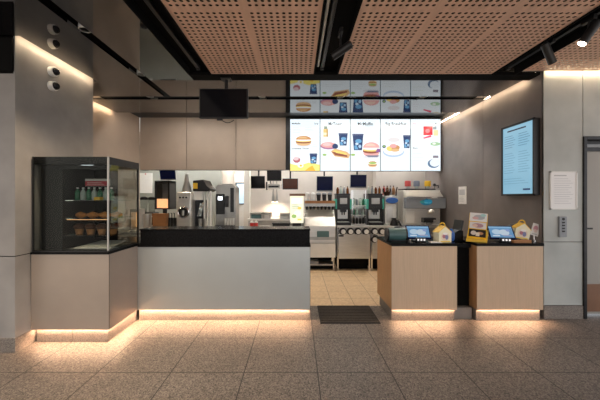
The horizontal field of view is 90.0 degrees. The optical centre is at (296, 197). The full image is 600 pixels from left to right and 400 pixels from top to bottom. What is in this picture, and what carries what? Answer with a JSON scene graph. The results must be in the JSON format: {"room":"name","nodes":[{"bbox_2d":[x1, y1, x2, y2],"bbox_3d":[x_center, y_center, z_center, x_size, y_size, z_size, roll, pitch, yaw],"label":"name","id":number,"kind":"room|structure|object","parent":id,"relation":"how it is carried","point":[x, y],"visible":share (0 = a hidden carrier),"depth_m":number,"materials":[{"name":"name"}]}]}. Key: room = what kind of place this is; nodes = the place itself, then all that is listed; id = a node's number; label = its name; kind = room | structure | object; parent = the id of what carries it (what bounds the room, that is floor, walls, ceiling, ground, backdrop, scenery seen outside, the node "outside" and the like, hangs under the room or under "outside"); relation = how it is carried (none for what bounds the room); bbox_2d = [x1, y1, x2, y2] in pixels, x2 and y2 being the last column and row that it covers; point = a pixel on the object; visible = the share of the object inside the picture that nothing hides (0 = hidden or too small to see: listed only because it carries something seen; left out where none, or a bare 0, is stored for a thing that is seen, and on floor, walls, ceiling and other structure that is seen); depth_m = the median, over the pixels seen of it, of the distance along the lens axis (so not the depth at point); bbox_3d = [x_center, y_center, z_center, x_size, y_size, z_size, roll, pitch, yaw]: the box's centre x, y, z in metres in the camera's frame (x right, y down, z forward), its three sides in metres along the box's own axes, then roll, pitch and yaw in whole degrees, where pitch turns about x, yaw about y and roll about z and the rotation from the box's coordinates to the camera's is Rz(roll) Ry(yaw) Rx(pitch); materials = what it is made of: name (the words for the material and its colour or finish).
{"room":"eatery","nodes":[
{"label":"eatery","id":0,"kind":"room"},
{"bbox_2d":[0,36,92,337],"bbox_3d":[-3.275,-0.100,3.360,1.250,3.100,1.080,0,0,0],"label":"wall","id":1,"kind":"structure","parent":0,"point":[36,120],"depth_m":2.94,"materials":[{"name":"grey paint"}]},
{"bbox_2d":[0,37,13,70],"bbox_3d":[-3.280,-1.345,2.812,1.240,0.310,0.025,0,0,0],"label":"trim","id":2,"kind":"structure","parent":1,"relation":"attached to","point":[6,43],"depth_m":2.80,"materials":[{"name":"black paint"}]},
{"bbox_2d":[0,330,36,352],"bbox_3d":[-3.270,1.383,3.355,1.260,0.135,1.090,0,0,0],"label":"baseboard","id":3,"kind":"structure","parent":1,"relation":"attached to","point":[7,345],"depth_m":2.83,"materials":[{"name":"stone"}]},
{"bbox_2d":[47,66,59,76],"bbox_3d":[-2.605,-1.360,3.230,0.090,0.104,0.104,0,0,0],"label":"camera","id":4,"kind":"object","parent":1,"relation":"attached to","point":[52,71],"visible":1,"depth_m":3.20,"materials":[{"name":"white plastic"}]},
{"bbox_2d":[47,81,59,90],"bbox_3d":[-2.605,-1.205,3.230,0.090,0.104,0.104,0,0,0],"label":"camera","id":5,"kind":"object","parent":1,"relation":"attached to","point":[52,85],"visible":1,"depth_m":3.20,"materials":[{"name":"white plastic"}]},
{"bbox_2d":[93,96,139,227],"bbox_3d":[-3.375,-0.110,5.050,0.250,3.120,2.300,0,0,0],"label":"wall","id":6,"kind":"structure","parent":0,"point":[115,135],"depth_m":5.56,"materials":[{"name":"beige paint"}]},
{"bbox_2d":[222,171,233,183],"bbox_3d":[-1.890,0.075,8.100,0.100,2.750,1.400,0,0,0],"label":"wall","id":7,"kind":"structure","parent":0,"point":[227,176],"depth_m":8.00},
{"bbox_2d":[234,171,243,173],"bbox_3d":[-1.520,0.075,8.850,0.640,2.750,0.100,0,0,0],"label":"wall","id":8,"kind":"structure","parent":0,"point":[235,172],"depth_m":8.80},
{"bbox_2d":[234,174,243,225],"bbox_3d":[-1.635,0.375,8.750,0.390,2.150,0.100,0,0,0],"label":"door","id":9,"kind":"structure","parent":8,"relation":"in","point":[238,178],"depth_m":8.76,"materials":[{"name":"white plastic"}]},
{"bbox_2d":[140,170,372,257],"bbox_3d":[-1.180,0.075,7.350,6.040,2.750,0.100,0,0,0],"label":"wall","id":10,"kind":"structure","parent":0,"point":[261,199],"depth_m":7.30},
{"bbox_2d":[140,173,151,192],"bbox_3d":[-3.676,-0.364,7.290,0.316,0.485,0.020,0,0,0],"label":"sign","id":11,"kind":"object","parent":10,"relation":"attached to","point":[145,178],"visible":0.93,"depth_m":7.29,"materials":[{"name":"white paper"}]},
{"bbox_2d":[140,118,439,170],"bbox_3d":[-0.140,-1.125,6.270,6.220,1.090,0.140,0,0,0],"label":"wall","id":12,"kind":"structure","parent":0,"point":[166,144],"depth_m":6.20,"materials":[{"name":"paint"}]},
{"bbox_2d":[286,117,288,169],"bbox_3d":[-0.193,-1.125,6.195,0.065,1.090,0.050,0,0,0],"label":"trim","id":13,"kind":"structure","parent":12,"relation":"attached to","point":[287,118],"depth_m":6.17,"materials":[{"name":"metal"}]},
{"bbox_2d":[290,119,319,171],"bbox_3d":[0.163,-1.081,6.153,0.612,1.067,0.093,0,0,0],"label":"screen","id":14,"kind":"object","parent":12,"relation":"attached to","point":[304,133],"visible":1,"depth_m":6.12,"materials":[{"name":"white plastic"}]},
{"bbox_2d":[320,119,349,171],"bbox_3d":[0.778,-1.081,6.155,0.612,1.067,0.090,0,0,0],"label":"screen","id":15,"kind":"object","parent":12,"relation":"attached to","point":[334,133],"visible":1,"depth_m":6.12,"materials":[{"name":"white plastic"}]},
{"bbox_2d":[350,119,379,171],"bbox_3d":[1.394,-1.081,6.154,0.612,1.067,0.093,0,0,0],"label":"screen","id":16,"kind":"object","parent":12,"relation":"attached to","point":[364,133],"visible":1,"depth_m":6.12,"materials":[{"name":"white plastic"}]},
{"bbox_2d":[379,119,409,171],"bbox_3d":[2.011,-1.081,6.156,0.615,1.067,0.089,0,0,0],"label":"screen","id":17,"kind":"object","parent":12,"relation":"attached to","point":[394,133],"visible":1,"depth_m":6.12,"materials":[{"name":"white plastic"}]},
{"bbox_2d":[409,119,440,171],"bbox_3d":[2.625,-1.081,6.155,0.612,1.067,0.091,0,0,0],"label":"screen","id":18,"kind":"object","parent":12,"relation":"attached to","point":[425,134],"visible":0.99,"depth_m":6.12,"materials":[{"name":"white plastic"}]},
{"bbox_2d":[0,0,599,117],"bbox_3d":[0.500,-1.624,1.860,11.000,0.252,8.720,0,0,0],"label":"ceiling","id":19,"kind":"structure","parent":0,"point":[452,53],"depth_m":3.11,"materials":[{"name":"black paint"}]},
{"bbox_2d":[144,0,199,69],"bbox_3d":[-1.180,-1.555,1.300,0.040,0.050,4.600,0,0,0],"label":"track","id":20,"kind":"object","parent":19,"relation":"attached to","point":[150,4],"visible":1,"depth_m":2.78,"materials":[{"name":"black plastic"}]},
{"bbox_2d":[199,77,247,122],"bbox_3d":[-0.912,-1.222,3.778,0.605,0.564,0.124,0,0,0],"label":"monitor","id":21,"kind":"object","parent":19,"relation":"hanging from","point":[219,104],"visible":1,"depth_m":3.72,"materials":[{"name":"black plastic"}]},
{"bbox_2d":[317,0,329,66],"bbox_3d":[0.245,-1.555,1.250,0.020,0.050,4.500,0,0,0],"label":"cable tray","id":22,"kind":"object","parent":19,"relation":"attached to","point":[327,1],"visible":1,"depth_m":2.76,"materials":[{"name":"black metal"}]},
{"bbox_2d":[320,0,337,69],"bbox_3d":[0.300,-1.555,1.300,0.040,0.050,4.600,0,0,0],"label":"track","id":23,"kind":"object","parent":19,"relation":"attached to","point":[334,2],"visible":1,"depth_m":2.77,"materials":[{"name":"black metal"}]},
{"bbox_2d":[331,27,352,59],"bbox_3d":[0.410,-1.410,2.758,0.204,0.264,0.124,0,0,0],"label":"track spotlight","id":24,"kind":"object","parent":23,"relation":"hanging from","point":[348,45],"visible":1,"depth_m":2.73,"materials":[{"name":"black plastic"}]},
{"bbox_2d":[505,8,599,69],"bbox_3d":[2.520,-1.555,1.300,0.040,0.050,4.600,0,0,0],"label":"track","id":25,"kind":"object","parent":19,"relation":"attached to","point":[577,24],"visible":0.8,"depth_m":2.90,"materials":[{"name":"black plastic"}]},
{"bbox_2d":[540,38,556,64],"bbox_3d":[2.465,-1.426,2.940,0.166,0.233,0.120,0,0,0],"label":"track spotlight","id":26,"kind":"object","parent":25,"relation":"attached to","point":[546,48],"visible":0.97,"depth_m":2.91,"materials":[{"name":"black plastic"}]},
{"bbox_2d":[577,13,599,45],"bbox_3d":[2.494,-1.425,2.557,0.156,0.234,0.107,0,0,43],"label":"track spotlight","id":27,"kind":"object","parent":25,"relation":"attached to","point":[592,27],"visible":1,"depth_m":2.54,"materials":[{"name":"black plastic"}]},
{"bbox_2d":[0,258,599,399],"bbox_3d":[0.500,1.500,3.250,11.000,0.100,11.500,0,0,0],"label":"floor","id":28,"kind":"structure","parent":0,"point":[458,359],"depth_m":2.68,"materials":[{"name":"tile"}]},
{"bbox_2d":[30,236,139,341],"bbox_3d":[-2.255,0.994,3.586,0.780,0.912,1.228,0,0,0],"label":"counter","id":29,"kind":"object","parent":28,"relation":"on","point":[76,296],"depth_m":2.98,"materials":[{"name":"beige metal"}]},
{"bbox_2d":[30,236,139,253],"bbox_3d":[-2.256,0.549,3.586,0.777,0.022,1.228,0,0,0],"label":"countertop","id":30,"kind":"structure","parent":29,"relation":"on","point":[128,238],"depth_m":3.04,"materials":[{"name":"black stone"}]},
{"bbox_2d":[32,157,138,251],"bbox_3d":[-2.255,0.063,3.272,0.760,0.950,0.575,0,0,0],"label":"display case","id":31,"kind":"object","parent":29,"relation":"on","point":[60,176],"depth_m":3.08,"materials":[{"name":"black glass"}]},
{"bbox_2d":[73,223,84,233],"bbox_3d":[-2.320,0.326,3.200,0.110,0.113,0.109,0,0,0],"label":"muffin","id":32,"kind":"object","parent":31,"relation":"on","point":[79,228],"visible":0.96,"depth_m":3.17,"materials":[{"name":"brown food"}]},
{"bbox_2d":[80,187,85,199],"bbox_3d":[-2.280,-0.045,3.200,0.052,0.135,0.052,0,0,0],"label":"drink bottle","id":33,"kind":"object","parent":31,"relation":"on","point":[83,192],"visible":0.98,"depth_m":3.18,"materials":[{"name":"plastic"}]},
{"bbox_2d":[86,187,91,199],"bbox_3d":[-2.220,-0.045,3.200,0.052,0.135,0.052,0,0,0],"label":"drink bottle","id":34,"kind":"object","parent":31,"relation":"on","point":[88,192],"visible":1,"depth_m":3.18,"materials":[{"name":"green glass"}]},
{"bbox_2d":[85,223,95,233],"bbox_3d":[-2.200,0.326,3.200,0.110,0.113,0.109,0,0,0],"label":"muffin","id":35,"kind":"object","parent":31,"relation":"on","point":[90,228],"visible":0.92,"depth_m":3.17,"materials":[{"name":"brown food"}]},
{"bbox_2d":[65,231,132,235],"bbox_3d":[-2.143,0.386,3.290,0.475,0.008,0.420,0,0,0],"label":"shelf","id":36,"kind":"object","parent":31,"relation":"attached to","point":[72,233],"depth_m":3.14,"materials":[{"name":"clear glass"}]},
{"bbox_2d":[65,216,132,218],"bbox_3d":[-2.143,0.211,3.290,0.475,0.008,0.420,0,0,0],"label":"shelf","id":37,"kind":"object","parent":31,"relation":"attached to","point":[66,217],"depth_m":3.16,"materials":[{"name":"clear glass"}]},
{"bbox_2d":[96,223,106,233],"bbox_3d":[-2.080,0.326,3.200,0.110,0.113,0.109,0,0,0],"label":"muffin","id":38,"kind":"object","parent":31,"relation":"on","point":[101,228],"visible":0.95,"depth_m":3.17,"materials":[{"name":"brown food"}]},
{"bbox_2d":[71,243,131,248],"bbox_3d":[-2.120,0.523,3.280,0.420,0.006,0.400,0,0,0],"label":"display tray","id":39,"kind":"object","parent":31,"relation":"in","point":[121,244],"visible":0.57,"depth_m":3.15,"materials":[{"name":"silver metal"}]},
{"bbox_2d":[75,240,125,247],"bbox_3d":[-2.115,0.501,3.260,0.370,0.038,0.320,0,0,0],"label":"paper","id":40,"kind":"object","parent":39,"relation":"on","point":[103,243],"visible":1,"depth_m":3.23,"materials":[{"name":"white paper"}]},
{"bbox_2d":[109,223,118,233],"bbox_3d":[-1.960,0.326,3.200,0.110,0.113,0.109,0,0,0],"label":"muffin","id":41,"kind":"object","parent":31,"relation":"on","point":[113,227],"visible":0.88,"depth_m":3.17,"materials":[{"name":"brown food"}]},
{"bbox_2d":[118,226,139,235],"bbox_3d":[-1.650,0.985,5.150,2.900,0.930,0.700,0,0,0],"label":"countertop","id":42,"kind":"structure","parent":28,"relation":"on","point":[134,233],"depth_m":4.84,"materials":[{"name":"silver metal"}]},
{"bbox_2d":[130,209,144,229],"bbox_3d":[-2.634,0.350,4.950,0.139,0.340,0.200,0,0,0],"label":"box","id":43,"kind":"object","parent":42,"relation":"on","point":[133,212],"visible":0.67,"depth_m":4.92,"materials":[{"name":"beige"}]},
{"bbox_2d":[143,214,152,227],"bbox_3d":[-2.407,0.390,4.900,0.199,0.260,0.128,0,0,0],"label":"jug","id":44,"kind":"object","parent":42,"relation":"on","point":[147,218],"visible":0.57,"depth_m":4.85,"materials":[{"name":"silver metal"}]},
{"bbox_2d":[140,197,158,224],"bbox_3d":[-2.632,0.249,5.310,0.283,0.543,0.220,0,0,0],"label":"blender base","id":45,"kind":"object","parent":42,"relation":"on","point":[141,198],"visible":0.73,"depth_m":5.24,"materials":[{"name":"black plastic"}]},
{"bbox_2d":[152,213,168,225],"bbox_3d":[-2.203,0.385,4.845,0.226,0.270,0.120,0,0,0],"label":"box","id":46,"kind":"object","parent":42,"relation":"on","point":[159,219],"visible":0.82,"depth_m":4.79,"materials":[{"name":"brown cardboard"}]},
{"bbox_2d":[155,181,175,212],"bbox_3d":[-2.196,0.118,5.015,0.242,0.803,0.270,0,0,0],"label":"display","id":47,"kind":"object","parent":42,"relation":"on","point":[165,191],"visible":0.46,"depth_m":4.95,"materials":[{"name":"black plastic"}]},
{"bbox_2d":[177,174,194,225],"bbox_3d":[-1.836,0.060,4.981,0.239,0.919,0.338,0,0,0],"label":"grinder","id":48,"kind":"object","parent":42,"relation":"on","point":[185,199],"visible":0.94,"depth_m":4.85,"materials":[{"name":"silver metal"}]},
{"bbox_2d":[193,180,215,225],"bbox_3d":[-1.570,0.107,5.140,0.294,0.825,0.420,0,0,0],"label":"coffee machine","id":49,"kind":"object","parent":42,"relation":"on","point":[201,188],"visible":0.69,"depth_m":4.99,"materials":[{"name":"silver plastic"}]},
{"bbox_2d":[215,184,238,225],"bbox_3d":[-1.234,0.138,5.275,0.350,0.765,0.450,0,0,0],"label":"coffee machine","id":50,"kind":"object","parent":42,"relation":"on","point":[227,195],"visible":0.8,"depth_m":5.20,"materials":[{"name":"silver metal"}]},
{"bbox_2d":[272,222,290,225],"bbox_3d":[-0.257,0.463,4.950,0.298,0.115,0.220,0,0,0],"label":"tray","id":51,"kind":"object","parent":42,"relation":"on","point":[273,223],"visible":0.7,"depth_m":4.85,"materials":[{"name":"black plastic"}]},
{"bbox_2d":[137,226,310,319],"bbox_3d":[-0.855,0.906,3.859,2.030,1.088,0.722,0,0,0],"label":"counter","id":52,"kind":"object","parent":28,"relation":"on","point":[185,272],"depth_m":3.51,"materials":[{"name":"silver metal"}]},
{"bbox_2d":[137,244,310,246],"bbox_3d":[-0.852,0.560,3.860,2.024,0.025,0.720,0,0,0],"label":"countertop","id":53,"kind":"structure","parent":52,"relation":"on","point":[139,245],"depth_m":3.50,"materials":[{"name":"black stone"}]},
{"bbox_2d":[290,194,304,225],"bbox_3d":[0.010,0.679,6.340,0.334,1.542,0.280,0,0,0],"label":"lit sign","id":54,"kind":"object","parent":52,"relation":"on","point":[296,200],"visible":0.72,"depth_m":6.30,"materials":[{"name":"white plastic"}]},
{"bbox_2d":[247,217,303,225],"bbox_3d":[-0.425,0.955,6.940,1.350,0.990,0.680,0,0,0],"label":"bench","id":55,"kind":"object","parent":28,"relation":"on","point":[261,222],"visible":0.16,"depth_m":6.65,"materials":[{"name":"silver metal"}]},
{"bbox_2d":[250,212,263,218],"bbox_3d":[-0.907,0.394,6.800,0.272,0.131,0.280,0,0,0],"label":"storage bin","id":56,"kind":"object","parent":55,"relation":"on","point":[253,215],"visible":0.97,"depth_m":6.68,"materials":[{"name":"teal plastic"}]},
{"bbox_2d":[247,217,289,220],"bbox_3d":[-0.425,0.480,6.940,1.350,0.040,0.680,0,0,0],"label":"countertop","id":57,"kind":"structure","parent":55,"relation":"on","point":[273,218],"depth_m":6.60,"materials":[{"name":"silver metal"}]},
{"bbox_2d":[304,201,335,270],"bbox_3d":[0.461,0.753,6.210,0.625,1.394,0.580,0,0,0],"label":"station","id":58,"kind":"object","parent":28,"relation":"on","point":[319,216],"visible":0.79,"depth_m":5.99,"materials":[{"name":"silver metal"}]},
{"bbox_2d":[304,224,335,227],"bbox_3d":[0.461,0.570,6.185,0.625,0.040,0.530,0,0,0],"label":"countertop","id":59,"kind":"structure","parent":58,"relation":"on","point":[304,224],"depth_m":5.92,"materials":[{"name":"silver metal"}]},
{"bbox_2d":[310,260,332,265],"bbox_3d":[0.461,1.340,6.225,0.545,0.020,0.450,0,0,0],"label":"shelf","id":60,"kind":"object","parent":58,"relation":"attached to","point":[321,262],"depth_m":6.09,"materials":[{"name":"silver metal"}]},
{"bbox_2d":[317,305,380,323],"bbox_3d":[0.618,1.443,3.740,0.695,0.014,0.560,0,0,0],"label":"floor mat","id":61,"kind":"object","parent":28,"relation":"on","point":[328,314],"visible":1,"depth_m":3.70,"materials":[{"name":"black rubber"}]},
{"bbox_2d":[335,224,370,270],"bbox_3d":[1.125,1.000,6.264,0.664,0.900,0.731,0,0,0],"label":"base cabinet","id":62,"kind":"object","parent":28,"relation":"on","point":[352,242],"visible":0.97,"depth_m":5.95,"materials":[{"name":"silver metal"}]},
{"bbox_2d":[336,224,370,227],"bbox_3d":[1.125,0.568,6.280,0.664,0.035,0.700,0,0,0],"label":"countertop","id":63,"kind":"structure","parent":62,"relation":"on","point":[354,225],"depth_m":5.93,"materials":[{"name":"silver metal"}]},
{"bbox_2d":[333,194,351,224],"bbox_3d":[0.946,0.230,6.270,0.325,0.641,0.460,0,0,0],"label":"coffee brewer","id":64,"kind":"object","parent":63,"relation":"on","point":[342,208],"visible":0.94,"depth_m":6.10,"materials":[{"name":"black plastic"}]},
{"bbox_2d":[351,190,365,224],"bbox_3d":[1.286,0.192,6.290,0.279,0.715,0.180,0,0,0],"label":"rack","id":65,"kind":"object","parent":63,"relation":"on","point":[358,194],"visible":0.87,"depth_m":6.37,"materials":[{"name":"silver metal"}]},
{"bbox_2d":[370,224,442,270],"bbox_3d":[2.196,1.000,6.264,1.469,0.900,0.731,0,0,0],"label":"base cabinet","id":66,"kind":"object","parent":28,"relation":"on","point":[375,230],"visible":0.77,"depth_m":5.95,"materials":[{"name":"silver metal"}]},
{"bbox_2d":[370,224,442,227],"bbox_3d":[2.199,0.568,6.280,1.462,0.035,0.700,0,0,0],"label":"countertop","id":67,"kind":"structure","parent":66,"relation":"on","point":[372,226],"depth_m":5.93,"materials":[{"name":"silver metal"}]},
{"bbox_2d":[364,194,383,224],"bbox_3d":[1.596,0.230,6.270,0.346,0.641,0.460,0,0,0],"label":"coffee brewer","id":68,"kind":"object","parent":67,"relation":"on","point":[374,203],"visible":0.91,"depth_m":6.10,"materials":[{"name":"black plastic"}]},
{"bbox_2d":[382,188,397,224],"bbox_3d":[1.919,0.175,6.270,0.268,0.751,0.400,0,0,0],"label":"grinder","id":69,"kind":"object","parent":67,"relation":"on","point":[389,211],"visible":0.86,"depth_m":6.12,"materials":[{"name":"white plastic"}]},
{"bbox_2d":[395,189,445,225],"bbox_3d":[2.545,0.180,6.210,0.810,0.740,0.780,0,0,0],"label":"machine","id":70,"kind":"object","parent":67,"relation":"on","point":[420,207],"visible":0.92,"depth_m":5.98,"materials":[{"name":"silver metal"}]},
{"bbox_2d":[377,236,457,320],"bbox_3d":[1.490,0.990,3.825,0.776,0.920,0.650,0,0,0],"label":"counter","id":71,"kind":"object","parent":28,"relation":"on","point":[417,281],"visible":0.96,"depth_m":3.51,"materials":[{"name":"brown wood"}]},
{"bbox_2d":[384,228,407,240],"bbox_3d":[1.228,0.450,3.720,0.245,0.165,0.165,0,0,0],"label":"bin","id":72,"kind":"object","parent":71,"relation":"on","point":[390,234],"visible":0.98,"depth_m":3.65,"materials":[{"name":"teal plastic"}]},
{"bbox_2d":[377,236,457,245],"bbox_3d":[1.490,0.546,3.825,0.776,0.032,0.650,0,0,0],"label":"countertop","id":73,"kind":"structure","parent":71,"relation":"on","point":[409,242],"depth_m":3.50,"materials":[{"name":"black stone"}]},
{"bbox_2d":[405,225,431,241],"bbox_3d":[1.496,0.439,3.685,0.285,0.183,0.198,0,0,8],"label":"tablet","id":74,"kind":"object","parent":71,"relation":"on","point":[416,233],"visible":0.97,"depth_m":3.70,"materials":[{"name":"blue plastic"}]},
{"bbox_2d":[407,226,429,236],"bbox_3d":[1.499,0.417,3.710,0.257,0.124,0.097,0,0,8],"label":"picture","id":75,"kind":"object","parent":74,"relation":"attached to","point":[413,231],"depth_m":3.71,"materials":[{"name":"blue glass"}]},
{"bbox_2d":[432,222,451,242],"bbox_3d":[1.757,0.412,3.630,0.181,0.236,0.120,0,0,-9],"label":"carton","id":76,"kind":"object","parent":71,"relation":"on","point":[441,233],"visible":1,"depth_m":3.58,"materials":[{"name":"yellow cardboard"}]},
{"bbox_2d":[440,232,449,241],"bbox_3d":[1.766,0.468,3.572,0.129,0.115,0.002,0,0,-9],"label":"print","id":77,"kind":"object","parent":76,"relation":"attached to","point":[444,236],"depth_m":3.57},
{"bbox_2d":[454,242,471,318],"bbox_3d":[1.990,1.000,3.870,0.220,0.900,0.540,0,0,0],"label":"base cabinet","id":78,"kind":"object","parent":28,"relation":"on","point":[464,311],"visible":0.27,"depth_m":3.66,"materials":[{"name":"black paint"}]},
{"bbox_2d":[454,242,470,247],"bbox_3d":[1.990,0.575,3.880,0.220,0.050,0.520,0,0,0],"label":"countertop","id":79,"kind":"structure","parent":78,"relation":"on","point":[460,244],"depth_m":3.62,"materials":[{"name":"black stone"}]},
{"bbox_2d":[451,229,462,241],"bbox_3d":[1.985,0.477,3.830,0.190,0.146,0.160,0,0,0],"label":"payment terminal","id":80,"kind":"object","parent":79,"relation":"on","point":[458,233],"visible":0.58,"depth_m":3.75,"materials":[{"name":"black plastic"}]},
{"bbox_2d":[463,236,543,320],"bbox_3d":[2.494,0.990,3.825,0.784,0.920,0.650,0,0,0],"label":"counter","id":81,"kind":"object","parent":28,"relation":"on","point":[506,279],"visible":0.66,"depth_m":3.51,"materials":[{"name":"brown wood"}]},
{"bbox_2d":[466,212,487,242],"bbox_3d":[2.237,0.357,3.725,0.244,0.345,0.286,0,0,29],"label":"card stand","id":82,"kind":"object","parent":81,"relation":"on","point":[477,228],"visible":1,"depth_m":3.73,"materials":[{"name":"yellow plastic"}]},
{"bbox_2d":[466,229,487,242],"bbox_3d":[2.192,0.461,3.650,0.237,0.139,0.110,0,0,29],"label":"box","id":83,"kind":"object","parent":82,"relation":"on","point":[472,236],"depth_m":3.68,"materials":[{"name":"yellow cardboard"}]},
{"bbox_2d":[487,226,515,242],"bbox_3d":[2.506,0.439,3.665,0.285,0.183,0.198,0,0,11],"label":"tablet","id":84,"kind":"object","parent":81,"relation":"on","point":[503,233],"visible":0.96,"depth_m":3.68,"materials":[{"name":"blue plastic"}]},
{"bbox_2d":[488,226,514,237],"bbox_3d":[2.511,0.417,3.690,0.257,0.124,0.097,0,0,11],"label":"picture","id":85,"kind":"object","parent":84,"relation":"attached to","point":[493,231],"depth_m":3.69,"materials":[{"name":"blue"}]},
{"bbox_2d":[463,236,543,245],"bbox_3d":[2.494,0.546,3.825,0.784,0.032,0.650,0,0,0],"label":"countertop","id":86,"kind":"structure","parent":81,"relation":"on","point":[490,242],"depth_m":3.50,"materials":[{"name":"black stone"}]},
{"bbox_2d":[452,219,463,229],"bbox_3d":[2.100,0.405,3.930,0.066,0.238,0.200,0,0,0],"label":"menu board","id":87,"kind":"object","parent":86,"relation":"on","point":[458,224],"visible":0.56,"depth_m":3.91,"materials":[{"name":"black plastic"}]},
{"bbox_2d":[511,239,531,242],"bbox_3d":[2.653,0.512,3.565,0.201,0.034,0.090,0,0,0],"label":"tray","id":88,"kind":"object","parent":81,"relation":"on","point":[519,240],"visible":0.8,"depth_m":3.52,"materials":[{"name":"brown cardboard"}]},
{"bbox_2d":[512,220,531,239],"bbox_3d":[2.767,0.390,3.718,0.188,0.246,0.120,0,0,9],"label":"carton","id":89,"kind":"object","parent":81,"relation":"on","point":[521,230],"visible":0.96,"depth_m":3.66,"materials":[{"name":"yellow cardboard"}]},
{"bbox_2d":[516,229,527,238],"bbox_3d":[2.746,0.443,3.662,0.130,0.124,0.002,0,0,9],"label":"print","id":90,"kind":"object","parent":89,"relation":"attached to","point":[520,233],"depth_m":3.66},
{"bbox_2d":[530,223,538,240],"bbox_3d":[2.933,0.417,3.700,0.140,0.226,0.058,0,0,0],"label":"card holder","id":91,"kind":"object","parent":81,"relation":"on","point":[535,227],"visible":0.91,"depth_m":3.69,"materials":[{"name":"silver metal"}]},
{"bbox_2d":[373,172,424,193],"bbox_3d":[2.405,0.075,7.175,1.130,2.750,0.450,0,0,0],"label":"wall","id":92,"kind":"structure","parent":0,"point":[396,179],"depth_m":6.95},
{"bbox_2d":[425,60,542,316],"bbox_3d":[3.135,-0.110,5.410,0.330,3.120,3.580,0,0,0],"label":"wall","id":93,"kind":"structure","parent":0,"point":[470,138],"depth_m":4.73,"materials":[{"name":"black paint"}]},
{"bbox_2d":[458,186,466,203],"bbox_3d":[2.963,-0.049,5.375,0.013,0.313,0.250,0,0,0],"label":"notice","id":94,"kind":"object","parent":93,"relation":"attached to","point":[462,191],"visible":1,"depth_m":5.36,"materials":[{"name":"white paper"}]},
{"bbox_2d":[459,189,464,201],"bbox_3d":[2.958,-0.045,5.380,0.002,0.215,0.180,0,0,0],"label":"print","id":95,"kind":"object","parent":94,"relation":"attached to","point":[461,191],"depth_m":5.38},
{"bbox_2d":[501,117,539,195],"bbox_3d":[2.927,-0.507,3.950,0.085,0.955,0.590,0,0,0],"label":"wall screen","id":96,"kind":"object","parent":93,"relation":"attached to","point":[520,141],"visible":1,"depth_m":3.87,"materials":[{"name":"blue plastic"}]},
{"bbox_2d":[542,60,599,304],"bbox_3d":[4.085,-0.110,3.755,2.230,3.120,0.290,0,0,0],"label":"wall","id":97,"kind":"structure","parent":0,"point":[571,99],"depth_m":3.61,"materials":[{"name":"grey paint"}]},
{"bbox_2d":[541,305,582,318],"bbox_3d":[3.203,1.373,3.620,0.475,0.155,0.040,0,0,0],"label":"baseboard","id":98,"kind":"structure","parent":97,"relation":"attached to","point":[549,311],"depth_m":3.60,"materials":[{"name":"stone"}]},
{"bbox_2d":[558,216,566,236],"bbox_3d":[3.183,0.345,3.595,0.090,0.246,0.031,0,0,0],"label":"intercom","id":99,"kind":"object","parent":97,"relation":"attached to","point":[562,220],"visible":1,"depth_m":3.58,"materials":[{"name":"grey plastic"}]},
{"bbox_2d":[549,171,577,209],"bbox_3d":[3.198,-0.090,3.601,0.324,0.456,0.018,0,0,0],"label":"framed notice","id":100,"kind":"object","parent":97,"relation":"attached to","point":[563,185],"visible":1,"depth_m":3.60,"materials":[{"name":"white paper"}]},
{"bbox_2d":[582,136,599,318],"bbox_3d":[3.929,0.355,3.745,0.983,2.190,0.310,0,0,0],"label":"door","id":101,"kind":"structure","parent":97,"relation":"in","point":[590,145],"depth_m":3.68,"materials":[{"name":"metal"}]},
{"bbox_3d":[-0.615,-1.350,7.620,7.170,0.100,2.560,0,0,0],"label":"ceiling","id":102,"kind":"structure","parent":0,"visible":0},
{"bbox_2d":[159,171,176,179],"bbox_3d":[-2.838,-0.848,6.645,0.352,0.903,0.186,0,0,0],"label":"screen","id":103,"kind":"object","parent":102,"relation":"hanging from","point":[164,175],"visible":0.6,"depth_m":6.58,"materials":[{"name":"glass"}]},
{"bbox_2d":[251,171,264,188],"bbox_3d":[-0.858,-0.754,6.651,0.308,1.091,0.174,0,0,0],"label":"screen","id":104,"kind":"object","parent":102,"relation":"hanging from","point":[257,182],"visible":0.88,"depth_m":6.58,"materials":[{"name":"black glass"}]},
{"bbox_2d":[266,181,280,189],"bbox_3d":[-0.532,-0.740,6.724,0.325,1.121,0.216,0,0,0],"label":"printer","id":105,"kind":"object","parent":102,"relation":"hanging from","point":[268,186],"visible":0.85,"depth_m":6.62,"materials":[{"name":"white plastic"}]},
{"bbox_2d":[267,171,281,180],"bbox_3d":[-0.500,-0.837,6.652,0.319,0.926,0.172,0,0,0],"label":"screen","id":106,"kind":"object","parent":102,"relation":"hanging from","point":[271,175],"visible":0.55,"depth_m":6.58,"materials":[{"name":"black glass"}]},
{"bbox_2d":[282,172,297,189],"bbox_3d":[-0.147,-0.743,6.602,0.338,1.115,0.172,0,0,0],"label":"screen","id":107,"kind":"object","parent":102,"relation":"hanging from","point":[290,183],"visible":0.91,"depth_m":6.53,"materials":[{"name":"black plastic"}]},
{"bbox_2d":[316,172,332,191],"bbox_3d":[0.601,-0.720,6.549,0.358,1.159,0.178,0,0,0],"label":"screen","id":108,"kind":"object","parent":102,"relation":"hanging from","point":[324,183],"visible":0.9,"depth_m":6.48,"materials":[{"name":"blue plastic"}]},
{"bbox_2d":[350,172,366,187],"bbox_3d":[1.327,-0.758,6.550,0.358,1.084,0.175,0,0,0],"label":"screen","id":109,"kind":"object","parent":102,"relation":"hanging from","point":[357,180],"visible":0.9,"depth_m":6.48,"materials":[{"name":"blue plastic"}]},
{"bbox_3d":[-1.150,0.075,8.100,0.100,2.750,1.400,0,0,0],"label":"wall","id":110,"kind":"structure","parent":0,"visible":0},
{"bbox_2d":[244,171,250,225],"bbox_3d":[-1.200,0.075,7.285,0.140,2.750,0.270,0,0,0],"label":"trim","id":111,"kind":"structure","parent":110,"relation":"attached to","point":[247,174],"depth_m":7.15,"materials":[{"name":"white paint"}]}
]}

